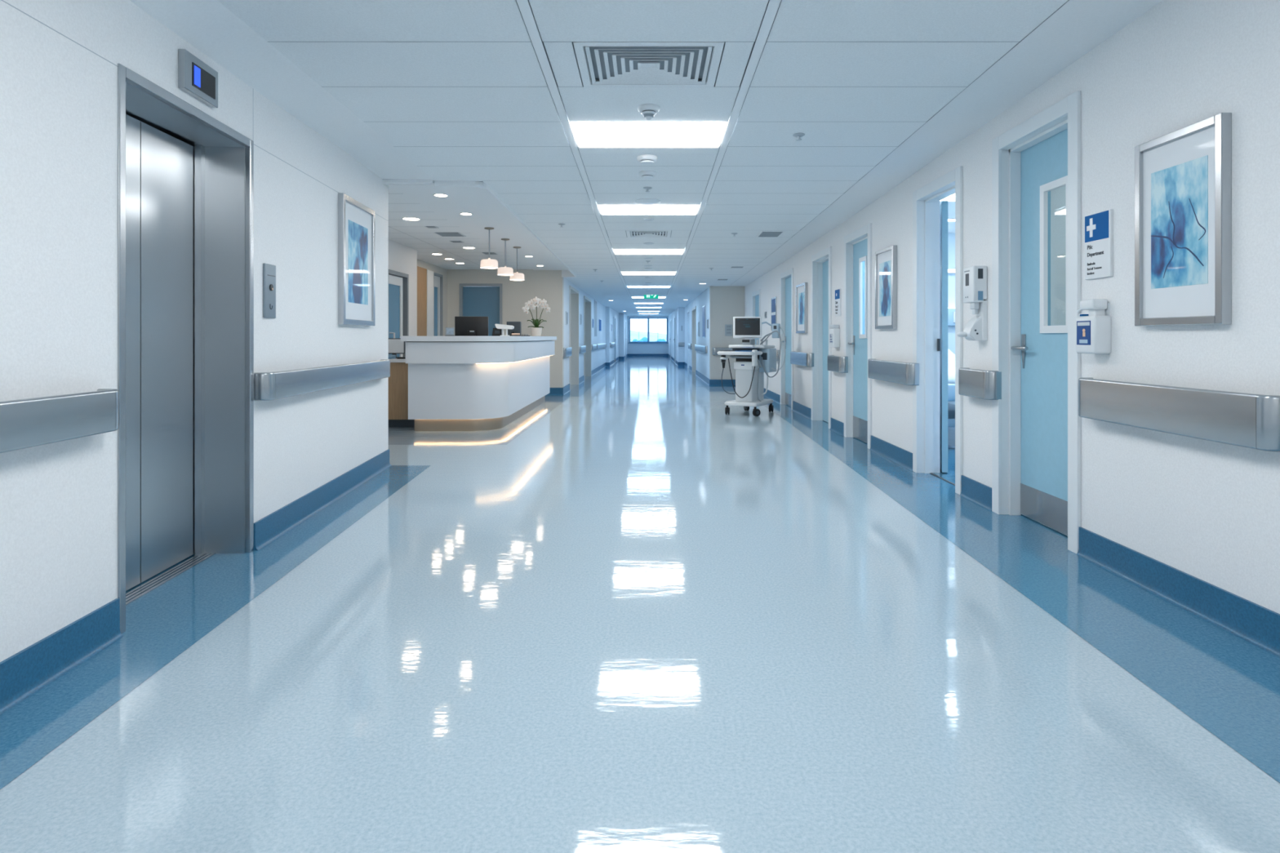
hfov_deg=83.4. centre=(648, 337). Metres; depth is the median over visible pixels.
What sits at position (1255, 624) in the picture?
baseboard
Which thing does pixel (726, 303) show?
wall
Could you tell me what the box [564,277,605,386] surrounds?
wall
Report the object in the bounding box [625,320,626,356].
door
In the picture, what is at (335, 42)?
ceiling
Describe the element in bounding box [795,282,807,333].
framed picture
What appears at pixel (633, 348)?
wall
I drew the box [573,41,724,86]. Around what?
ceiling vent
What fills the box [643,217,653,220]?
ceiling sensor
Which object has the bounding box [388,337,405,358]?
monitor
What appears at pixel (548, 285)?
wall
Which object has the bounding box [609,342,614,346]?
handrail
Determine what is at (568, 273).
trim
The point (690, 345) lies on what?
handrail
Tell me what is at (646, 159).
smoke detector
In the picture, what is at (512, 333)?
stapler
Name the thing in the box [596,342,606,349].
handrail
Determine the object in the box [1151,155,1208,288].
artwork
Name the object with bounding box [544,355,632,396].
floor
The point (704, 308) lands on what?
wall sign
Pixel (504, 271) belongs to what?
pendant lamp
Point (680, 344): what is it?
handrail
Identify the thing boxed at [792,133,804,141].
sprinkler
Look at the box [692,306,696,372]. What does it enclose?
door
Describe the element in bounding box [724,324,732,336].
outlet panel
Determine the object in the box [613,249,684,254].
recessed light
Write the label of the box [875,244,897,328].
framed picture
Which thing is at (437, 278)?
door
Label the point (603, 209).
recessed light
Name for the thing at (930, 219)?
door
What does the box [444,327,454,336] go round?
display
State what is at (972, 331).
hood
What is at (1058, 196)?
window
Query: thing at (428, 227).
ceiling vent
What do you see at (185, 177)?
elevator
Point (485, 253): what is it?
ceiling vent
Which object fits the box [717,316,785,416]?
cart
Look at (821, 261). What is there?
door
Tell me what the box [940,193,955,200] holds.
recessed light
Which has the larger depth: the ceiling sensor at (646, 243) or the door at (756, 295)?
the door at (756, 295)
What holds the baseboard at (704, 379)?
attached to the wall at (702, 358)
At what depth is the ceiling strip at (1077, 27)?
4.15 m
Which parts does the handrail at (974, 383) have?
rail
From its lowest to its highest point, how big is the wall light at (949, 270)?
0.050 m
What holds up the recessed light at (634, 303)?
in the ceiling at (335, 42)
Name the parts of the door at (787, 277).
kick plate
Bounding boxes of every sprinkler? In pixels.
[643,186,652,192]
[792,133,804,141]
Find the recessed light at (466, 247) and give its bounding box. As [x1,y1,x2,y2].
[462,246,475,248]
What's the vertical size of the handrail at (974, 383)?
0.183 m
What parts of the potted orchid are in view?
pot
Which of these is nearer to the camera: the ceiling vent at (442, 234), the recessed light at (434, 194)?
the recessed light at (434, 194)
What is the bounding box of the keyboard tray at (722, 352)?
[717,350,762,355]
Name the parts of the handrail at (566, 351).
rail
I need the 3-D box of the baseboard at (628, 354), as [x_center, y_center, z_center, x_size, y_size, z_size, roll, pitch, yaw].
[-0.050,1.030,41.985,2.400,0.140,0.030,0,0,0]
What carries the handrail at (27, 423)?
attached to the wall at (59, 97)
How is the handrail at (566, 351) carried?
attached to the wall at (598, 356)
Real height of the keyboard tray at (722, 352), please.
0.061 m
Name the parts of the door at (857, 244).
handle, kick plate, vision frame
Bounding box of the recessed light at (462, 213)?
[459,212,472,215]
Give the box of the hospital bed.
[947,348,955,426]
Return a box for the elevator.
[117,62,253,633]
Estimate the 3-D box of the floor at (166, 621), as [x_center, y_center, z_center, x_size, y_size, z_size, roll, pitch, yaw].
[-1.700,1.099,0.085,1.280,0.001,12.170,0,0,0]
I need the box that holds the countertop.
[400,336,556,341]
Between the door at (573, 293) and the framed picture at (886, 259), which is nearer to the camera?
the framed picture at (886, 259)
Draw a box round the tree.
[632,337,647,341]
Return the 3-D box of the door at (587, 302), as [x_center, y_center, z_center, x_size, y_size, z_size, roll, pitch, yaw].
[-1.840,0.020,19.325,0.420,2.160,2.150,0,0,0]
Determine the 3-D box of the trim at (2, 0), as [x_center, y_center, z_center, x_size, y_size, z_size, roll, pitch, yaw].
[-1.760,-1.199,0.082,0.011,0.402,12.203,0,0,-5]
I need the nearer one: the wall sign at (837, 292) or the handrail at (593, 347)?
the wall sign at (837, 292)
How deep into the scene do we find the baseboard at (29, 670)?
2.52 m
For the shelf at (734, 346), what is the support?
attached to the cart
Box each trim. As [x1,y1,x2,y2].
[1,0,386,220]
[382,179,577,277]
[426,269,433,336]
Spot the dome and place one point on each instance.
(642, 201)
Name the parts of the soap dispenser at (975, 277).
spout, plate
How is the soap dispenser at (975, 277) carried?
attached to the wall at (1208, 511)
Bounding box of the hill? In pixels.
[630,330,666,340]
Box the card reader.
[492,328,502,336]
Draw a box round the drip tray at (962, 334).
[956,331,967,337]
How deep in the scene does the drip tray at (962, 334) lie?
4.72 m
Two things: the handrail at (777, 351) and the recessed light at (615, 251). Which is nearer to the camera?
the recessed light at (615, 251)
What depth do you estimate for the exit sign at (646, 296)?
19.77 m
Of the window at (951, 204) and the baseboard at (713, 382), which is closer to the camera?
the window at (951, 204)
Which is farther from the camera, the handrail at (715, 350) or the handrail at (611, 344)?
the handrail at (611, 344)
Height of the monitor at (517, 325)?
0.495 m
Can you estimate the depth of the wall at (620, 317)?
33.68 m
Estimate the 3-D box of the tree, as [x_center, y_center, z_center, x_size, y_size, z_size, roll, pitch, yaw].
[-1.571,3.506,120.034,2.995,7.189,2.959,0,0,0]
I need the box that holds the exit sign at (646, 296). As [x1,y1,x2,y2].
[644,294,658,298]
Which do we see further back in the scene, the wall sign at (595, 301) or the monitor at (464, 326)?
the wall sign at (595, 301)
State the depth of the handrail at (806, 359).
9.87 m
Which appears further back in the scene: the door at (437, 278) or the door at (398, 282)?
the door at (437, 278)
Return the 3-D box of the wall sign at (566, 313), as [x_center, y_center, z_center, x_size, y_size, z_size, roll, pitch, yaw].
[-1.641,-0.385,14.400,0.017,0.270,0.300,0,0,0]
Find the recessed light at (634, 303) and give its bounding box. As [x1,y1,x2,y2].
[634,302,663,303]
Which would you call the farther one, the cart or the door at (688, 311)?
the door at (688, 311)
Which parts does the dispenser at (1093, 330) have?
plate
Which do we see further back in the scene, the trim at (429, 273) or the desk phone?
the trim at (429, 273)
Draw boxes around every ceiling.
[217,0,1069,315]
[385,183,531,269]
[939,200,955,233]
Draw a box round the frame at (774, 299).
[771,296,776,330]
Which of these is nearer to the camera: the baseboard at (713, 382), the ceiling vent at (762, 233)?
the ceiling vent at (762, 233)
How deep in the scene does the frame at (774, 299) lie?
12.54 m
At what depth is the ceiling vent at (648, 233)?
8.70 m
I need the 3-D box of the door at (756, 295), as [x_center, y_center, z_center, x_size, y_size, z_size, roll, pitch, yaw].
[2.228,0.080,14.585,0.115,2.040,1.030,0,0,0]
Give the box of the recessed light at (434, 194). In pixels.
[432,193,448,196]
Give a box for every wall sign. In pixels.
[565,311,568,324]
[594,299,596,337]
[598,318,600,331]
[697,321,699,337]
[702,305,706,337]
[835,288,840,316]
[1084,208,1113,279]
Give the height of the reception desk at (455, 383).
1.117 m
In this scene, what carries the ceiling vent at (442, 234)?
in the ceiling at (424, 250)
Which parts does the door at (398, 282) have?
glass pane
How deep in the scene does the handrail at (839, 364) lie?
8.00 m
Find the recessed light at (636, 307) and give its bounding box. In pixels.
[635,306,661,307]
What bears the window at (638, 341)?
in the wall at (633, 348)
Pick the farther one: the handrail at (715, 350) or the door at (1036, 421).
the handrail at (715, 350)
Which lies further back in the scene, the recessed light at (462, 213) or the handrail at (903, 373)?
the recessed light at (462, 213)
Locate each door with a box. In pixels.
[388,269,408,356]
[433,272,442,336]
[459,283,502,336]
[568,285,578,390]
[583,295,591,376]
[613,316,615,362]
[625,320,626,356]
[669,320,671,358]
[674,315,675,363]
[687,309,689,368]
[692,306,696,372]
[751,289,760,344]
[780,267,793,409]
[811,246,831,429]
[844,223,871,448]
[912,165,963,494]
[991,90,1080,554]
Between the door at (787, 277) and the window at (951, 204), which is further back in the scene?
the door at (787, 277)
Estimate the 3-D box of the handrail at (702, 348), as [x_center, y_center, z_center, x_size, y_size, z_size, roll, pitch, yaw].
[1.370,0.290,19.000,0.060,0.180,3.800,0,0,0]
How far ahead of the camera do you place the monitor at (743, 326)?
10.38 m
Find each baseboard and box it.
[0,354,627,715]
[627,354,668,355]
[667,354,710,385]
[710,379,735,385]
[764,388,1279,657]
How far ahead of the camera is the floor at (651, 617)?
2.24 m
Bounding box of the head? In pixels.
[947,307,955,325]
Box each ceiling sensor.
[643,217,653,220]
[643,242,653,244]
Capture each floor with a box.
[0,356,1279,852]
[0,465,430,789]
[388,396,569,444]
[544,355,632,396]
[632,355,734,386]
[734,385,1279,782]
[939,426,955,479]
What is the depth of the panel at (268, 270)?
3.87 m
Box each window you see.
[628,317,668,343]
[1050,185,1066,325]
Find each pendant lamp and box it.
[480,226,497,268]
[497,238,513,275]
[509,246,524,280]
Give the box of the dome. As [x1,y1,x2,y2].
[634,198,661,204]
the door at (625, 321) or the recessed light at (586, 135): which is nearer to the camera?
the recessed light at (586, 135)
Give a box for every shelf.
[728,344,765,348]
[753,345,774,348]
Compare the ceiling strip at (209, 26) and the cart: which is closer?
the ceiling strip at (209, 26)
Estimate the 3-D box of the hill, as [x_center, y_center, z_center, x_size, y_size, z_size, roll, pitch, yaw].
[0.000,0.391,425.000,400.000,14.417,190.000,0,0,0]
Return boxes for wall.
[0,0,388,662]
[388,238,417,336]
[447,269,564,387]
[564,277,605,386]
[605,306,627,362]
[627,315,668,354]
[668,307,678,361]
[678,306,684,362]
[684,287,709,378]
[709,285,744,379]
[744,0,1279,613]
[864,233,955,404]
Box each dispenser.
[829,324,839,347]
[956,265,987,340]
[1075,298,1111,355]
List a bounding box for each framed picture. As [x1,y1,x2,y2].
[337,192,375,325]
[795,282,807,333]
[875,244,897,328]
[1134,112,1231,326]
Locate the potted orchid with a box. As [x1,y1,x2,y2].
[522,296,550,336]
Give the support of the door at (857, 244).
in the wall at (1208, 511)
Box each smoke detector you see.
[636,154,657,164]
[637,103,659,120]
[638,170,656,179]
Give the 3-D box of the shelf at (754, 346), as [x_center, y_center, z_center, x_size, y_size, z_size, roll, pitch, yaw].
[1.669,0.135,10.383,0.170,0.040,0.420,0,0,32]
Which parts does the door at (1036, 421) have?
lever, handle, kick plate, vision frame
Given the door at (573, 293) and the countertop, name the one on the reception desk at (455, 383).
the countertop
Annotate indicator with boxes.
[177,48,217,107]
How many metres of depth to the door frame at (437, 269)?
13.49 m
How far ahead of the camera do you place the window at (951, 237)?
9.30 m
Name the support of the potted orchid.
on the reception desk at (455, 383)
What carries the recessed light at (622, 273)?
in the ceiling at (335, 42)
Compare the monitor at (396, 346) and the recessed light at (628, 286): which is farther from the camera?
the recessed light at (628, 286)
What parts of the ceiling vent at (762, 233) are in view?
grille blade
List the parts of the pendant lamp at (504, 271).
rod, lamp shade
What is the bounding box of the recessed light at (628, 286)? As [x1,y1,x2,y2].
[626,285,671,288]
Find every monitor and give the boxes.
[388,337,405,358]
[454,316,488,336]
[506,321,520,336]
[733,316,761,345]
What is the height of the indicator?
0.165 m
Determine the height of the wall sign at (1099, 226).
0.318 m
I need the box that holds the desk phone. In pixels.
[388,354,395,359]
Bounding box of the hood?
[963,315,982,340]
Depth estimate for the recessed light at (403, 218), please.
7.87 m
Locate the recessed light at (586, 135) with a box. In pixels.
[569,122,728,147]
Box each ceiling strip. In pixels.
[129,0,481,181]
[711,0,1162,286]
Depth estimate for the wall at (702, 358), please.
19.63 m
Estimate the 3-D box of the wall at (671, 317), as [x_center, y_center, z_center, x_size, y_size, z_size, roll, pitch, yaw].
[1.275,-0.260,35.100,0.250,2.720,13.800,0,0,0]
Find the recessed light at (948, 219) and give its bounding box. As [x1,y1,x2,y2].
[947,217,955,221]
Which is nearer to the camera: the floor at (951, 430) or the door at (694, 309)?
the floor at (951, 430)
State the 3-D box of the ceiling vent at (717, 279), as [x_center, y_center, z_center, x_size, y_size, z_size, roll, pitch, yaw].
[1.500,-1.177,14.600,0.240,0.012,0.340,0,0,0]
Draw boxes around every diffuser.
[481,266,497,268]
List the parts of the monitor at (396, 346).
screen glass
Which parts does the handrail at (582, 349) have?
rail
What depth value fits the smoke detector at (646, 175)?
5.73 m
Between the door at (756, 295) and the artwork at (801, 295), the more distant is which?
the door at (756, 295)
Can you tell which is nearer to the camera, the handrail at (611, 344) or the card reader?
the card reader
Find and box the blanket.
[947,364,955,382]
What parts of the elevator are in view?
door panel, door panel, sill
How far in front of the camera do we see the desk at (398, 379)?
8.75 m
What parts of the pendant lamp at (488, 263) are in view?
lamp shade, rod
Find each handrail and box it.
[0,388,119,453]
[253,359,390,400]
[563,346,571,357]
[578,345,586,353]
[591,343,596,351]
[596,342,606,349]
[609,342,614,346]
[678,342,684,346]
[688,343,692,349]
[694,344,707,353]
[712,347,732,355]
[776,350,780,360]
[790,351,813,366]
[827,355,848,373]
[867,359,919,385]
[958,367,1001,399]
[1078,377,1279,452]
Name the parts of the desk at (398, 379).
panel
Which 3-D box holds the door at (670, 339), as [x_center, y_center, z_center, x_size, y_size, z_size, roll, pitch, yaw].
[1.109,0.100,37.000,0.081,2.000,1.200,0,0,0]
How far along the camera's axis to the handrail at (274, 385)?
4.29 m
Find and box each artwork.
[348,219,368,305]
[798,292,804,324]
[879,260,890,316]
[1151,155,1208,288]
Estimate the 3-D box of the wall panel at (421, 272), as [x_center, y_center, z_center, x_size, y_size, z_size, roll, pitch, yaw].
[-3.842,-0.100,11.700,0.025,2.160,1.400,0,0,0]
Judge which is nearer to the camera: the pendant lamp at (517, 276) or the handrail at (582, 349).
the pendant lamp at (517, 276)
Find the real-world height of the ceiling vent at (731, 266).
0.013 m
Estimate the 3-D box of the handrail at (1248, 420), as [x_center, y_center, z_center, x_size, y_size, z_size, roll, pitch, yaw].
[2.147,0.294,2.998,0.085,0.192,1.135,0,0,0]
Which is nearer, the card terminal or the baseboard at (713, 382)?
the card terminal
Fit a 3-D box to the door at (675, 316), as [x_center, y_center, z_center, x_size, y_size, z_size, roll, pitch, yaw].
[1.109,0.100,31.000,0.081,2.000,1.200,0,0,0]
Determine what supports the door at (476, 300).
in the wall at (548, 285)
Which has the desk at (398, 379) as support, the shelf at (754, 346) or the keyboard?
the keyboard
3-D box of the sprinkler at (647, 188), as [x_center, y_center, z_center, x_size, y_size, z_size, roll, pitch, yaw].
[-0.010,-1.292,6.280,0.080,0.039,0.080,0,0,0]
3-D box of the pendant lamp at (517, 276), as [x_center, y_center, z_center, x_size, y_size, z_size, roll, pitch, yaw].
[-1.875,-1.053,10.240,0.208,0.470,0.208,0,0,0]
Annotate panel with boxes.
[262,262,275,318]
[417,266,426,336]
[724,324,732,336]
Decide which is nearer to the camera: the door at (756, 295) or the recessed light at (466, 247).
the recessed light at (466, 247)
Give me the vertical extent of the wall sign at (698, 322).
0.420 m
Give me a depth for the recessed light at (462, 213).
7.49 m
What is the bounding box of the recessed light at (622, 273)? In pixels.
[621,271,675,275]
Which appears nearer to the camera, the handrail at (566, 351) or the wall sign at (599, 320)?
the handrail at (566, 351)
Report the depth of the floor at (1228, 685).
2.89 m
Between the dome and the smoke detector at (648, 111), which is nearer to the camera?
the smoke detector at (648, 111)
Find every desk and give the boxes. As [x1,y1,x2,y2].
[388,358,414,426]
[400,336,556,431]
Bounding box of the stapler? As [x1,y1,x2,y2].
[511,333,520,336]
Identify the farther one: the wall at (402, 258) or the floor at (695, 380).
the floor at (695, 380)
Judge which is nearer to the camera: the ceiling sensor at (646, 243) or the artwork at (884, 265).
the artwork at (884, 265)
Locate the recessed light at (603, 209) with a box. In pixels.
[597,204,700,214]
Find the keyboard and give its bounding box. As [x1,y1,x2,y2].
[396,356,405,359]
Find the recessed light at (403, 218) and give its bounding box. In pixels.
[401,217,420,220]
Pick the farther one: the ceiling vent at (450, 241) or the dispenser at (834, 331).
the ceiling vent at (450, 241)
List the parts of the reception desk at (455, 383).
panel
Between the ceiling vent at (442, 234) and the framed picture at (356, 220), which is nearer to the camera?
the framed picture at (356, 220)
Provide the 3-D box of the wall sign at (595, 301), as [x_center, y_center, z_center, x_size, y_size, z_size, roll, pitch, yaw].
[-1.641,-0.580,22.200,0.017,1.120,1.000,0,0,0]
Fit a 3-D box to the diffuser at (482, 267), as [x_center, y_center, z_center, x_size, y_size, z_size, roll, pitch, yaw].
[-1.875,-0.827,8.450,0.199,0.014,0.199,0,0,0]
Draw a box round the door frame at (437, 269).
[417,259,447,336]
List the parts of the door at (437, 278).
glass pane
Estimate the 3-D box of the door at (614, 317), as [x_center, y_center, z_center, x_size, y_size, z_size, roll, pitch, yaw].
[-1.459,0.100,31.500,0.081,2.000,1.100,0,0,0]
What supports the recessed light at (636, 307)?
in the ceiling at (335, 42)
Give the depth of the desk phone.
8.91 m
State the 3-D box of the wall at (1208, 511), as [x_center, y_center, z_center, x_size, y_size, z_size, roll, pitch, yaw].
[2.280,-0.260,5.300,0.180,2.720,22.600,0,0,0]
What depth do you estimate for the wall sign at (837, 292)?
8.27 m
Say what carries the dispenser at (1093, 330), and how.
attached to the wall at (1208, 511)
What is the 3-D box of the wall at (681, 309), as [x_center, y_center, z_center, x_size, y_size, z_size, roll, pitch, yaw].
[1.425,-0.260,28.100,0.550,2.720,0.200,0,0,0]
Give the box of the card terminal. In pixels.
[494,324,514,336]
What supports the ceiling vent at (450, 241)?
in the ceiling at (424, 250)
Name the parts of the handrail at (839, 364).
rail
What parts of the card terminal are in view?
stem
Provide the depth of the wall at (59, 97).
2.54 m
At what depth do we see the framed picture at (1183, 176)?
2.90 m
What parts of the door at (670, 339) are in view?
frame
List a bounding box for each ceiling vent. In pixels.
[424,226,439,228]
[434,232,466,236]
[449,240,463,242]
[481,252,498,254]
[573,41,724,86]
[626,230,671,237]
[715,278,729,280]
[729,266,745,267]
[755,231,785,237]

